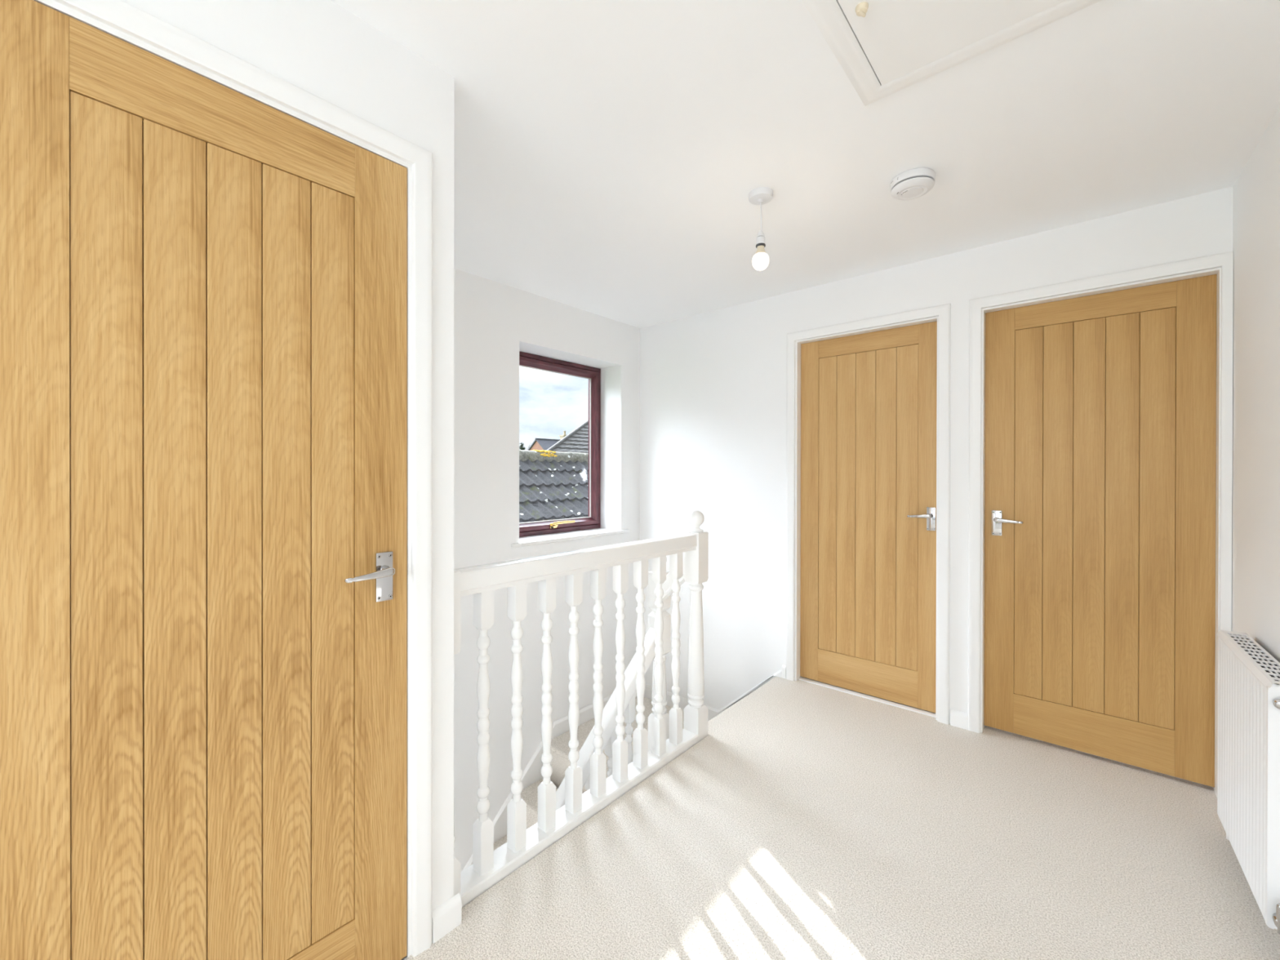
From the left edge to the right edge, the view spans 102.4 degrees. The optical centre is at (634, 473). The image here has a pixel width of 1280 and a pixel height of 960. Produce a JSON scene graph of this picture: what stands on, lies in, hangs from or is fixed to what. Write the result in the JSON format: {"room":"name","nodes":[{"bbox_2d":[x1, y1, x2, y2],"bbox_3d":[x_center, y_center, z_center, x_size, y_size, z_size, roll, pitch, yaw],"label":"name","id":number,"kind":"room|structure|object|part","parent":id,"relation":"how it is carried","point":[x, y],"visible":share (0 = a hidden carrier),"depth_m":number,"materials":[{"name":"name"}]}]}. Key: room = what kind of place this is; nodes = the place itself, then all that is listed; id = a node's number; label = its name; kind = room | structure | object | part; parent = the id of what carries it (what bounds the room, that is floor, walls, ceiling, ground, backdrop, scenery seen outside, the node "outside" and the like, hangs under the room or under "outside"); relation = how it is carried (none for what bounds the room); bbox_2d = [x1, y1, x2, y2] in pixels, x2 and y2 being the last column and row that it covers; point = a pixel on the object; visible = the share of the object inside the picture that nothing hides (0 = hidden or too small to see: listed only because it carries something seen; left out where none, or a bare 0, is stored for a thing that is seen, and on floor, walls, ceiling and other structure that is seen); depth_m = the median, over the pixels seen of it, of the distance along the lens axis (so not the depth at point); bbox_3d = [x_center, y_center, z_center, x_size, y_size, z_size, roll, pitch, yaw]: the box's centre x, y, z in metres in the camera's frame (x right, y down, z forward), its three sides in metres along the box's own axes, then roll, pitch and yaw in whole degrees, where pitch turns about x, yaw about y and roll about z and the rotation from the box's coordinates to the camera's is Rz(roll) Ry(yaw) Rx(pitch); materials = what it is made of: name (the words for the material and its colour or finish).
{"room":"upstairs landing","nodes":[
{"label":"upstairs landing","id":0,"kind":"room"},
{"bbox_2d":[122,0,453,959],"bbox_3d":[-1.770,0.186,0.832,1.196,2.547,2.526,0,0,41],"label":"wall","id":1,"kind":"structure","parent":0,"point":[319,47],"depth_m":1.32,"materials":[{"name":"white paint"}]},
{"bbox_2d":[0,0,407,959],"bbox_3d":[-0.796,0.225,1.028,0.090,1.979,0.692,0,0,41],"label":"door","id":2,"kind":"structure","parent":1,"relation":"in","point":[203,283],"depth_m":0.98,"materials":[{"name":"brown wood"}]},
{"bbox_3d":[-0.814,0.200,1.044,0.034,1.687,0.448,0,0,41],"label":"panel","id":3,"kind":"part","parent":2,"relation":"part of","materials":[{"name":"brown wood"}]},
{"bbox_3d":[-0.814,-0.704,1.042,0.040,0.121,0.448,0,0,41],"label":"rail","id":4,"kind":"part","parent":2,"relation":"part of","materials":[{"name":"brown wood"}]},
{"bbox_3d":[-0.816,1.129,1.047,0.040,0.171,0.448,0,0,41],"label":"rail","id":5,"kind":"part","parent":2,"relation":"part of","materials":[{"name":"brown wood"}]},
{"bbox_3d":[-0.619,0.234,1.197,0.046,0.022,0.113,0,0,41],"label":"lever","id":6,"kind":"part","parent":2,"relation":"part of","materials":[{"name":"silver metal"}]},
{"bbox_3d":[-0.608,0.250,1.248,0.004,0.118,0.040,0,0,41],"label":"handle","id":7,"kind":"part","parent":2,"relation":"part of","materials":[{"name":"silver metal"}]},
{"bbox_2d":[33,0,432,956],"bbox_3d":[-0.839,0.220,1.065,0.101,2.001,0.716,0,0,41],"label":"door frame","id":8,"kind":"structure","parent":1,"relation":"attached to","point":[52,4],"depth_m":1.29,"materials":[{"name":"white wood"}]},
{"bbox_2d":[408,546,411,574],"bbox_3d":[-0.569,0.220,1.298,0.006,0.070,0.007,0,0,41],"label":"keep","id":9,"kind":"object","parent":1,"relation":"attached to","point":[409,548],"visible":1,"depth_m":1.30,"materials":[{"name":"white metal"}]},
{"bbox_2d":[431,893,462,943],"bbox_3d":[-0.501,1.183,1.369,0.015,0.074,0.081,0,0,41],"label":"baseboard","id":10,"kind":"structure","parent":1,"relation":"attached to","point":[446,917],"depth_m":1.36,"materials":[{"name":"white wood"}]},
{"bbox_2d":[453,267,639,871],"bbox_3d":[-1.983,1.443,1.731,0.300,5.067,6.397,0,0,41],"label":"wall","id":11,"kind":"structure","parent":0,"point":[494,322],"depth_m":2.95,"materials":[{"name":"white paint"}]},
{"bbox_2d":[511,351,629,547],"bbox_3d":[-0.514,-0.174,3.446,0.414,1.197,0.997,0,0,41],"label":"window","id":12,"kind":"structure","parent":11,"relation":"attached to","point":[531,533],"depth_m":3.59,"materials":[{"name":"plastic"}]},
{"bbox_3d":[-0.550,-0.185,3.471,0.061,1.107,0.809,0,0,41],"label":"sash","id":13,"kind":"part","parent":12,"relation":"part of","materials":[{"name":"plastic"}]},
{"bbox_3d":[-0.558,-0.185,3.479,0.059,1.175,0.877,0,0,41],"label":"frame","id":14,"kind":"part","parent":12,"relation":"part of","materials":[{"name":"plastic"}]},
{"bbox_3d":[-0.486,0.335,3.462,0.042,0.033,0.193,0,0,43],"label":"lever","id":15,"kind":"part","parent":12,"relation":"part of","materials":[{"name":"gold metal"}]},
{"bbox_2d":[331,0,1279,328],"bbox_3d":[-0.714,-1.266,0.621,3.700,0.400,6.600,0,0,41],"label":"ceiling","id":16,"kind":"structure","parent":0,"point":[609,155],"depth_m":1.61,"materials":[{"name":"white paint"}]},
{"bbox_2d":[748,186,773,270],"bbox_3d":[0.481,-0.922,1.963,0.092,0.291,0.092,0,0,41],"label":"pendant light","id":17,"kind":"object","parent":16,"relation":"hanging from","point":[760,196],"visible":1,"depth_m":1.95,"materials":[{"name":"white plastic"}]},
{"bbox_3d":[0.480,-0.806,1.963,0.064,0.059,0.064,0,0,41],"label":"bulb","id":18,"kind":"part","parent":17,"relation":"part of","materials":[{"name":"white glass"}]},
{"bbox_2d":[889,167,935,199],"bbox_3d":[1.005,-1.040,1.862,0.145,0.053,0.145,0,0,41],"label":"smoke detector","id":19,"kind":"object","parent":16,"relation":"attached to","point":[913,184],"visible":1,"depth_m":1.82,"materials":[{"name":"white plastic"}]},
{"bbox_2d":[802,0,1102,106],"bbox_3d":[0.704,-1.055,0.998,0.702,0.044,0.684,0,0,41],"label":"hatch","id":20,"kind":"object","parent":16,"relation":"attached to","point":[884,48],"visible":1,"depth_m":1.22,"materials":[{"name":"beige plastic"}]},
{"bbox_3d":[0.704,-1.061,0.998,0.574,0.019,0.556,0,0,41],"label":"hatch panel","id":21,"kind":"part","parent":20,"relation":"part of","materials":[{"name":"white paint"}]},
{"bbox_2d":[403,676,1279,959],"bbox_3d":[0.297,1.342,0.937,2.018,0.240,5.400,0,0,41],"label":"floor","id":22,"kind":"structure","parent":0,"point":[809,821],"depth_m":1.62,"materials":[{"name":"beige carpet"}]},
{"bbox_2d":[453,510,708,907],"bbox_3d":[-0.117,0.746,1.935,0.087,1.146,1.308,0,0,41],"label":"balustrade","id":23,"kind":"object","parent":22,"relation":"on","point":[490,866],"visible":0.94,"depth_m":1.81,"materials":[{"name":"white wood"}]},
{"bbox_3d":[-0.129,0.314,1.919,0.067,0.071,1.186,0,0,41],"label":"handrail","id":24,"kind":"part","parent":23,"relation":"part of","materials":[{"name":"white wood"}]},
{"bbox_3d":[-0.144,1.254,1.906,0.087,0.130,1.226,0,0,41],"label":"rail","id":25,"kind":"part","parent":23,"relation":"part of","materials":[{"name":"white wood"}]},
{"bbox_3d":[0.286,0.795,2.397,0.081,1.047,0.081,0,0,41],"label":"newel post","id":26,"kind":"part","parent":23,"relation":"part of","materials":[{"name":"white wood"}]},
{"bbox_2d":[798,677,935,717],"bbox_3d":[1.246,1.216,2.812,0.715,0.008,0.032,0,0,41],"label":"threshold strip","id":27,"kind":"object","parent":22,"relation":"on","point":[899,705],"visible":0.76,"depth_m":2.78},
{"bbox_2d":[640,186,1233,724],"bbox_3d":[1.236,1.445,2.835,3.098,5.067,0.100,0,0,41],"label":"wall","id":28,"kind":"structure","parent":0,"point":[713,384],"depth_m":3.16,"materials":[{"name":"white paint"}]},
{"bbox_2d":[781,664,786,678],"bbox_3d":[0.889,1.180,3.061,0.025,0.074,0.015,0,0,41],"label":"baseboard","id":29,"kind":"structure","parent":28,"relation":"attached to","point":[784,667],"depth_m":3.06,"materials":[{"name":"white wood"}]},
{"bbox_2d":[786,303,951,724],"bbox_3d":[1.254,0.221,2.817,0.736,1.995,0.101,0,0,41],"label":"door frame","id":30,"kind":"structure","parent":28,"relation":"attached to","point":[797,411],"depth_m":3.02,"materials":[{"name":"white wood"}]},
{"bbox_2d":[800,321,937,712],"bbox_3d":[1.252,0.220,2.814,0.717,1.973,0.090,0,0,41],"label":"door","id":31,"kind":"structure","parent":28,"relation":"in","point":[868,608],"depth_m":2.79,"materials":[{"name":"brown wood"}]},
{"bbox_3d":[1.272,1.113,2.831,0.519,0.188,0.040,0,0,41],"label":"rail","id":32,"kind":"part","parent":31,"relation":"part of","materials":[{"name":"brown wood"}]},
{"bbox_3d":[1.273,0.176,2.828,0.519,1.686,0.034,0,0,41],"label":"panel","id":33,"kind":"part","parent":31,"relation":"part of","materials":[{"name":"brown wood"}]},
{"bbox_3d":[1.275,-0.717,2.826,0.519,0.099,0.040,0,0,41],"label":"rail","id":34,"kind":"part","parent":31,"relation":"part of","materials":[{"name":"brown wood"}]},
{"bbox_3d":[1.449,0.214,2.613,0.113,0.022,0.046,0,0,41],"label":"lever","id":35,"kind":"part","parent":31,"relation":"part of","materials":[{"name":"silver metal"}]},
{"bbox_3d":[1.500,0.231,2.602,0.040,0.118,0.004,0,0,41],"label":"handle","id":36,"kind":"part","parent":31,"relation":"part of","materials":[{"name":"silver metal"}]},
{"bbox_2d":[950,708,968,729],"bbox_3d":[1.562,1.183,2.473,0.075,0.074,0.015,0,0,41],"label":"baseboard","id":37,"kind":"structure","parent":28,"relation":"attached to","point":[960,719],"depth_m":2.47,"materials":[{"name":"white wood"}]},
{"bbox_2d":[984,274,1216,787],"bbox_3d":[1.945,0.220,2.209,0.736,1.968,0.090,0,0,41],"label":"door","id":38,"kind":"structure","parent":28,"relation":"in","point":[1100,409],"depth_m":2.18,"materials":[{"name":"brown wood"}]},
{"bbox_3d":[1.705,0.233,2.422,0.040,0.118,0.004,0,0,41],"label":"handle","id":39,"kind":"part","parent":38,"relation":"part of","materials":[{"name":"silver metal"}]},
{"bbox_3d":[1.724,0.217,2.373,0.113,0.022,0.046,0,0,41],"label":"lever","id":40,"kind":"part","parent":38,"relation":"part of","materials":[{"name":"silver metal"}]},
{"bbox_3d":[1.963,1.113,2.228,0.517,0.183,0.040,0,0,41],"label":"rail","id":41,"kind":"part","parent":38,"relation":"part of","materials":[{"name":"brown wood"}]},
{"bbox_3d":[1.964,0.179,2.225,0.517,1.684,0.034,0,0,41],"label":"panel","id":42,"kind":"part","parent":38,"relation":"part of","materials":[{"name":"brown wood"}]},
{"bbox_3d":[1.966,-0.713,2.223,0.517,0.101,0.040,0,0,41],"label":"rail","id":43,"kind":"part","parent":38,"relation":"part of","materials":[{"name":"brown wood"}]},
{"bbox_2d":[967,250,1233,796],"bbox_3d":[1.947,0.224,2.212,0.756,1.995,0.101,0,0,41],"label":"door frame","id":44,"kind":"structure","parent":28,"relation":"attached to","point":[1217,271],"depth_m":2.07,"materials":[{"name":"white wood"}]},
{"bbox_2d":[1231,106,1279,662],"bbox_3d":[0.799,0.192,0.031,0.335,2.547,4.697,0,0,41],"label":"wall","id":45,"kind":"structure","parent":0,"point":[1255,508],"depth_m":1.66,"materials":[{"name":"white paint"}]},
{"bbox_2d":[1216,630,1279,934],"bbox_3d":[1.790,0.873,1.470,0.084,0.700,0.665,0,0,40],"label":"radiator","id":46,"kind":"object","parent":45,"relation":"attached to","point":[1248,757],"visible":1,"depth_m":1.42,"materials":[{"name":"metal"}]},
{"bbox_2d":[1216,630,1279,691],"bbox_3d":[1.790,0.533,1.482,0.067,0.020,0.575,0,0,40],"label":"grille","id":47,"kind":"object","parent":46,"relation":"attached to","point":[1264,668],"depth_m":1.47,"materials":[{"name":"metal"}]},
{"bbox_3d":[1.612,0.833,1.269,0.068,0.596,0.015,0,0,41],"label":"panel","id":48,"kind":"part","parent":46,"relation":"part of","materials":[{"name":"metal"}]},
{"label":"outside","id":49,"kind":"structure","parent":0,"visible":0},
{"bbox_3d":[-27.541,3.832,77.127,137.100,0.200,200.000,0,0,41],"label":"ground","id":50,"kind":"structure","parent":49,"visible":0},
{"bbox_2d":[519,442,524,449],"bbox_3d":[-18.496,-0.683,84.011,4.651,8.820,4.322,0,0,41],"label":"conifer tree","id":51,"kind":"object","parent":50,"relation":"on","point":[521,447],"visible":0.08,"depth_m":83.94,"materials":[{"name":"green plant"}]},
{"bbox_2d":[527,431,566,450],"bbox_3d":[-6.984,-0.586,61.823,9.800,8.776,12.220,0,0,41],"label":"brick house","id":52,"kind":"structure","parent":50,"relation":"on","point":[540,444],"depth_m":57.59,"materials":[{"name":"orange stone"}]},
{"bbox_2d":[519,449,588,523],"bbox_3d":[-0.391,1.810,8.305,5.134,4.285,10.798,0,0,41],"label":"roof","id":53,"kind":"structure","parent":50,"relation":"on","point":[553,485],"depth_m":6.60,"materials":[{"name":"grey tile"}]},
{"bbox_2d":[546,419,588,453],"bbox_3d":[-0.610,0.585,18.862,5.721,6.678,16.380,0,0,41],"label":"roof","id":54,"kind":"structure","parent":50,"relation":"on","point":[577,441],"depth_m":17.34,"materials":[{"name":"grey tile"}]},
{"bbox_3d":[-1.567,2.659,1.104,1.198,2.640,6.197,0,0,41],"label":"floor","id":55,"kind":"structure","parent":0,"visible":0},
{"bbox_2d":[462,669,781,870],"bbox_3d":[-0.670,2.708,2.157,1.125,3.084,3.430,0,0,41],"label":"staircase","id":56,"kind":"structure","parent":55,"relation":"on","point":[531,778],"depth_m":3.09,"materials":[{"name":"beige carpet"}]},
{"bbox_2d":[555,556,684,810],"bbox_3d":[-0.288,1.484,1.992,0.246,2.211,1.520,0,0,41],"label":"balustrade","id":57,"kind":"object","parent":56,"relation":"on","point":[609,735],"visible":0.11,"depth_m":2.41,"materials":[{"name":"white wood"}]},
{"bbox_3d":[-0.377,1.459,2.016,0.064,1.372,1.440,0,0,41],"label":"handrail","id":58,"kind":"part","parent":57,"relation":"part of","materials":[{"name":"white wood"}]},
{"bbox_3d":[0.124,1.064,2.588,0.081,1.146,0.081,0,0,41],"label":"newel post","id":59,"kind":"part","parent":57,"relation":"part of","materials":[{"name":"white wood"}]},
{"bbox_3d":[0.204,0.502,2.490,0.164,0.248,0.064,0,0,41],"label":"short handrail","id":60,"kind":"part","parent":57,"relation":"part of","materials":[{"name":"white wood"}]}
]}

